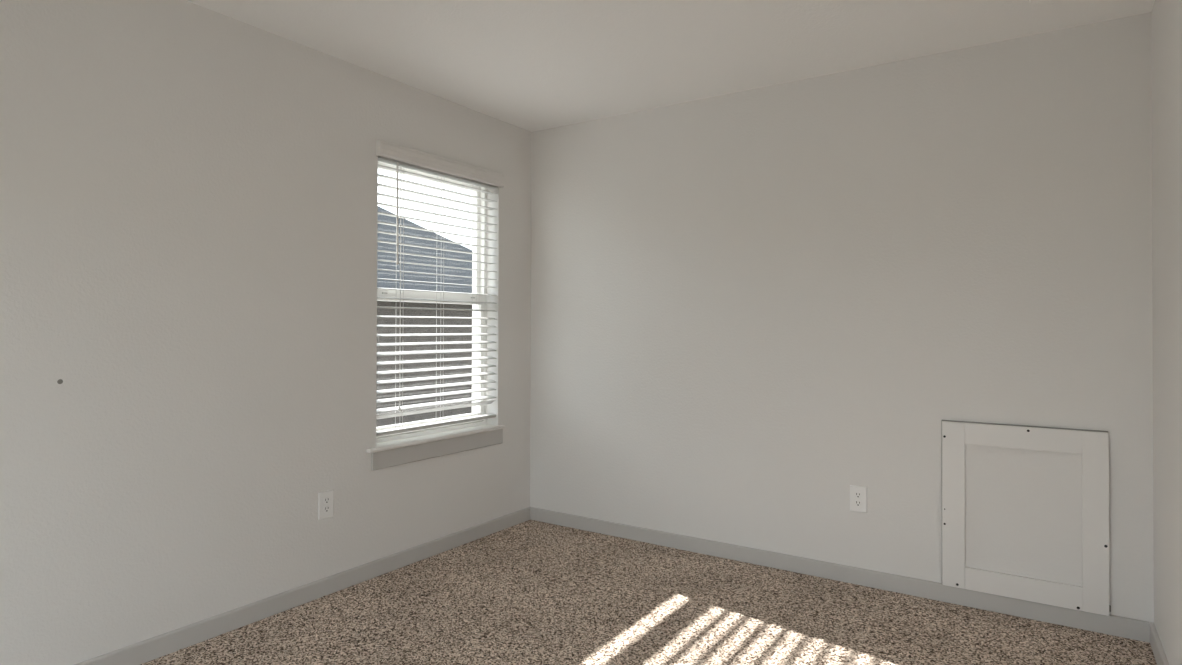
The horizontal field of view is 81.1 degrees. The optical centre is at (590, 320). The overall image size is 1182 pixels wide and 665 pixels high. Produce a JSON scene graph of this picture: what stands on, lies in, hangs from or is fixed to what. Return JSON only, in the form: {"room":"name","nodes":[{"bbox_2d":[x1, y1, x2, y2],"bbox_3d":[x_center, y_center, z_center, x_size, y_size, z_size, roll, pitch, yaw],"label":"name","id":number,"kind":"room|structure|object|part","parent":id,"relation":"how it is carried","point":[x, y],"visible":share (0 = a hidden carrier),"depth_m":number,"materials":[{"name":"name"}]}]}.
{"room":"empty bedroom","nodes":[
{"label":"empty bedroom","id":0,"kind":"room"},
{"bbox_2d":[0,0,530,664],"bbox_3d":[-1.665,0.020,2.599,0.210,2.460,4.350,0,-1,33],"label":"wall","id":1,"kind":"structure","parent":0,"point":[189,191],"depth_m":2.62,"materials":[{"name":"white paint"}]},
{"bbox_2d":[74,507,530,664],"bbox_3d":[-1.520,1.192,2.611,0.014,0.076,4.150,0,-1,33],"label":"baseboard","id":2,"kind":"structure","parent":1,"relation":"attached to","point":[147,650],"depth_m":2.95,"materials":[{"name":"grey paint"}]},
{"bbox_2d":[318,489,333,519],"bbox_3d":[-1.193,0.831,3.113,0.009,0.122,0.079,0,-1,33],"label":"wall outlet","id":3,"kind":"object","parent":1,"relation":"attached to","point":[326,498],"visible":1,"depth_m":3.11,"materials":[{"name":"white plastic"}]},
{"bbox_2d":[323,506,329,511],"bbox_3d":[-1.190,0.851,3.111,0.002,0.027,0.034,0,-1,33],"label":"receptacle","id":4,"kind":"object","parent":3,"relation":"attached to","point":[325,508],"depth_m":3.11,"materials":[{"name":"white plastic"}]},
{"bbox_2d":[323,497,329,503],"bbox_3d":[-1.190,0.812,3.111,0.002,0.027,0.034,0,-1,33],"label":"receptacle","id":5,"kind":"object","parent":3,"relation":"attached to","point":[326,500],"depth_m":3.11,"materials":[{"name":"white plastic"}]},
{"bbox_2d":[366,161,504,470],"bbox_3d":[-0.862,-0.051,3.757,0.207,1.557,0.980,0,-1,33],"label":"window","id":6,"kind":"structure","parent":1,"relation":"in","point":[390,450],"depth_m":3.85,"materials":[{"name":"white plastic"}]},
{"bbox_3d":[-0.909,-0.452,3.808,0.028,0.699,0.834,0,-1,33],"label":"sash","id":7,"kind":"part","parent":6,"relation":"part of","materials":[{"name":"clear glass"}]},
{"bbox_3d":[-0.884,0.218,3.784,0.027,0.752,0.834,0,-1,33],"label":"sash","id":8,"kind":"part","parent":6,"relation":"part of","materials":[{"name":"white plastic"}]},
{"bbox_2d":[376,140,503,435],"bbox_3d":[-0.806,-0.150,3.737,0.088,1.440,0.914,0,-1,33],"label":"window blind","id":9,"kind":"object","parent":6,"relation":"attached to","point":[387,152],"visible":0.84,"depth_m":3.69,"materials":[{"name":"white plastic"}]},
{"bbox_3d":[-0.995,-0.118,3.527,0.002,1.348,0.002,0,-1,33],"label":"ladder cord","id":10,"kind":"part","parent":9,"relation":"part of","materials":[{"name":"white fabric"}]},
{"bbox_3d":[-0.960,-0.175,3.474,0.002,1.230,0.002,0,-1,33],"label":"pull cord","id":11,"kind":"part","parent":9,"relation":"part of","materials":[{"name":"white fabric"}]},
{"bbox_3d":[-0.970,-0.118,3.518,0.002,1.348,0.002,1,-1,-42],"label":"lift cord","id":12,"kind":"part","parent":9,"relation":"part of","materials":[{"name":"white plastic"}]},
{"bbox_3d":[-0.951,-0.118,3.498,0.002,1.348,0.002,0,-1,33],"label":"ladder cord","id":13,"kind":"part","parent":9,"relation":"part of","materials":[{"name":"white fabric"}]},
{"bbox_3d":[-0.822,0.561,3.740,0.050,0.018,0.874,0,-1,33],"label":"rail","id":14,"kind":"part","parent":9,"relation":"part of","materials":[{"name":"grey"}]},
{"bbox_3d":[-0.841,-0.116,3.762,0.002,1.348,0.002,0,-1,33],"label":"ladder cord","id":15,"kind":"part","parent":9,"relation":"part of","materials":[{"name":"white fabric"}]},
{"bbox_3d":[-0.815,-0.116,3.752,0.002,1.348,0.002,1,-1,-42],"label":"lift cord","id":16,"kind":"part","parent":9,"relation":"part of","materials":[{"name":"white fabric"}]},
{"bbox_3d":[-0.796,-0.116,3.732,0.002,1.348,0.002,0,-1,33],"label":"ladder cord","id":17,"kind":"part","parent":9,"relation":"part of","materials":[{"name":"white fabric"}]},
{"bbox_3d":[-0.687,-0.113,3.995,0.002,1.348,0.002,0,-1,33],"label":"ladder cord","id":18,"kind":"part","parent":9,"relation":"part of","materials":[{"name":"white fabric"}]},
{"bbox_3d":[-0.661,-0.113,3.986,0.002,1.348,0.002,0,-1,18],"label":"lift cord","id":19,"kind":"part","parent":9,"relation":"part of","materials":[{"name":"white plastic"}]},
{"bbox_3d":[-0.642,-0.113,3.966,0.002,1.348,0.002,0,-1,33],"label":"ladder cord","id":20,"kind":"part","parent":9,"relation":"part of","materials":[{"name":"white fabric"}]},
{"bbox_2d":[141,520,1156,664],"bbox_3d":[-0.249,1.275,1.772,3.059,0.104,4.150,0,-1,33],"label":"floor","id":21,"kind":"structure","parent":0,"point":[530,592],"depth_m":2.85,"materials":[{"name":"carpet"}]},
{"bbox_2d":[186,0,1154,131],"bbox_3d":[-0.255,-1.274,1.774,3.559,0.120,4.600,0,-1,33],"label":"ceiling","id":22,"kind":"structure","parent":0,"point":[530,65],"depth_m":2.92,"materials":[{"name":"white paint"}]},
{"bbox_2d":[530,12,1153,621],"bbox_3d":[0.934,0.036,3.581,3.469,2.460,0.150,0,-1,33],"label":"wall","id":23,"kind":"structure","parent":0,"point":[752,308],"depth_m":3.29,"materials":[{"name":"white paint"}]},
{"bbox_2d":[530,507,1149,642],"bbox_3d":[0.890,1.207,3.499,3.031,0.076,0.014,0,-1,33],"label":"baseboard","id":24,"kind":"structure","parent":23,"relation":"attached to","point":[1114,625],"depth_m":3.22,"materials":[{"name":"grey paint"}]},
{"bbox_2d":[850,485,866,512],"bbox_3d":[1.262,0.844,3.261,0.079,0.122,0.009,0,-1,33],"label":"wall outlet","id":25,"kind":"object","parent":23,"relation":"attached to","point":[858,494],"visible":1,"depth_m":3.26,"materials":[{"name":"white plastic"}]},
{"bbox_2d":[854,500,861,505],"bbox_3d":[1.260,0.863,3.258,0.034,0.027,0.002,0,-1,33],"label":"receptacle","id":26,"kind":"object","parent":25,"relation":"attached to","point":[856,502],"depth_m":3.26,"materials":[{"name":"white plastic"}]},
{"bbox_2d":[854,492,861,497],"bbox_3d":[1.260,0.824,3.258,0.034,0.027,0.002,0,-1,33],"label":"receptacle","id":27,"kind":"object","parent":25,"relation":"attached to","point":[856,494],"depth_m":3.26,"materials":[{"name":"white plastic"}]},
{"bbox_2d":[942,420,1110,615],"bbox_3d":[1.803,0.803,2.894,0.600,0.724,0.027,0,-1,33],"label":"access panel","id":28,"kind":"object","parent":23,"relation":"attached to","point":[1025,509],"visible":1,"depth_m":2.88,"materials":[{"name":"grey wood"}]},
{"bbox_3d":[1.801,0.492,2.892,0.416,0.092,0.016,0,-1,33],"label":"rail","id":29,"kind":"part","parent":28,"relation":"part of","materials":[{"name":"white paint"}]},
{"bbox_3d":[1.804,0.806,2.897,0.570,0.700,0.001,0,-1,33],"label":"panel","id":30,"kind":"part","parent":28,"relation":"part of","materials":[{"name":"white paint"}]},
{"bbox_3d":[1.799,1.119,2.887,0.416,0.094,0.016,0,-1,33],"label":"rail","id":31,"kind":"part","parent":28,"relation":"part of","materials":[{"name":"white paint"}]},
{"bbox_2d":[1151,0,1181,664],"bbox_3d":[1.040,0.012,0.816,0.150,2.460,4.350,0,-1,33],"label":"wall","id":32,"kind":"structure","parent":0,"point":[1166,15],"depth_m":2.32,"materials":[{"name":"white paint"}]},
{"bbox_2d":[1150,622,1168,664],"bbox_3d":[1.023,1.185,0.934,0.014,0.076,4.150,0,-1,33],"label":"baseboard","id":33,"kind":"structure","parent":32,"relation":"attached to","point":[1156,645],"depth_m":2.50,"materials":[{"name":"grey paint"}]},
{"label":"outside","id":34,"kind":"structure","parent":0,"visible":0},
{"bbox_3d":[-11.488,2.227,5.667,100.000,0.200,110.000,0,-1,33],"label":"ground","id":35,"kind":"structure","parent":34,"visible":0},
{"bbox_2d":[376,206,471,426],"bbox_3d":[-10.491,-0.663,11.916,9.200,5.698,23.480,0,-1,33],"label":"neighbor house","id":36,"kind":"structure","parent":35,"relation":"on","point":[383,274],"depth_m":15.13,"materials":[{"name":"grey brick"}]}
]}

